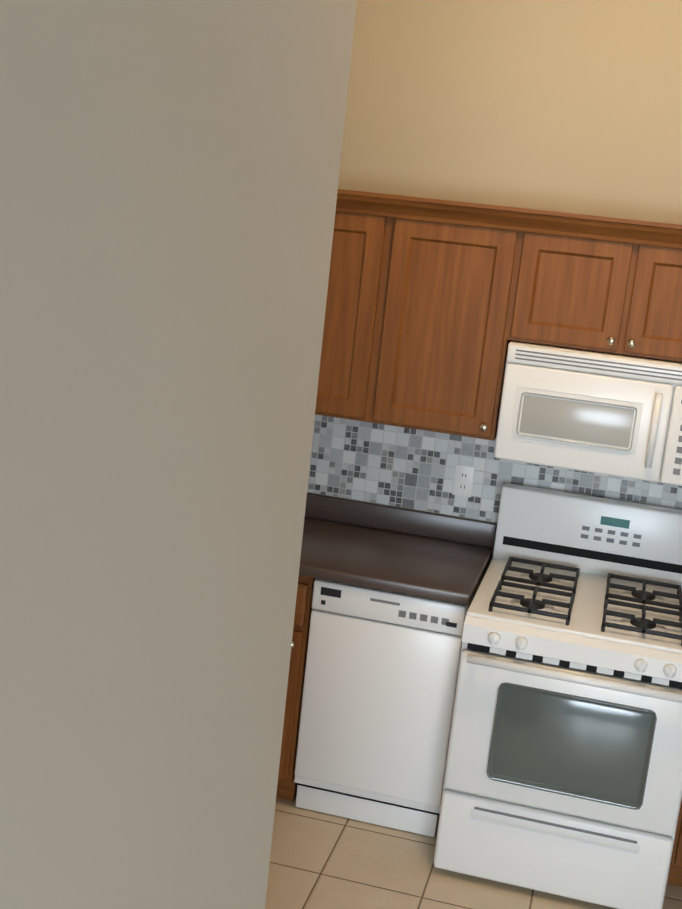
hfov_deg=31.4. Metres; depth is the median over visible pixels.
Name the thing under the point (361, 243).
upper cabinet
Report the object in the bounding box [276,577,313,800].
base cabinet
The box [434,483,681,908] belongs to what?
range
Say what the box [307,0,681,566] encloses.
wall
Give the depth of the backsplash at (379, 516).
4.56 m
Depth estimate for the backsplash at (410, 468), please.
4.52 m
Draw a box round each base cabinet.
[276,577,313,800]
[667,800,681,886]
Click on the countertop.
(436, 568)
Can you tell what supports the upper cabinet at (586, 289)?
attached to the wall at (570, 106)
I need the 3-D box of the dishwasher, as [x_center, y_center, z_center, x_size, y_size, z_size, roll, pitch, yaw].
[0.182,0.819,4.353,0.519,0.848,0.568,9,12,13]
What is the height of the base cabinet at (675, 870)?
0.860 m
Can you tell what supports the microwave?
attached to the upper cabinet at (586, 289)
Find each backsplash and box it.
[305,493,496,548]
[307,414,681,522]
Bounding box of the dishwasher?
[294,566,487,836]
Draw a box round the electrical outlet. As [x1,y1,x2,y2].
[452,464,474,497]
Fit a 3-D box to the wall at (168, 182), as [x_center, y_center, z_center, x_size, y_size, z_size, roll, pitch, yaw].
[-0.923,0.959,-1.068,0.120,2.572,6.400,9,12,13]
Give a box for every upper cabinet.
[315,201,394,422]
[371,209,526,440]
[511,225,681,361]
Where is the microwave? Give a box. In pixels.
[494,340,681,485]
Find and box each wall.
[0,0,356,908]
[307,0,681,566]
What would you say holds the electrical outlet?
attached to the backsplash at (410, 468)
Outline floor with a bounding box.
[265,791,681,908]
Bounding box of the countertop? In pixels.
[299,517,492,604]
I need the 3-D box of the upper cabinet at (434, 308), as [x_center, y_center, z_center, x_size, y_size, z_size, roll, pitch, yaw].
[0.381,-0.454,4.234,0.438,0.714,0.346,9,12,13]
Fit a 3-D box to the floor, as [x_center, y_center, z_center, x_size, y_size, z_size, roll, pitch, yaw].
[-1.599,1.583,2.151,12.000,0.100,12.000,9,12,13]

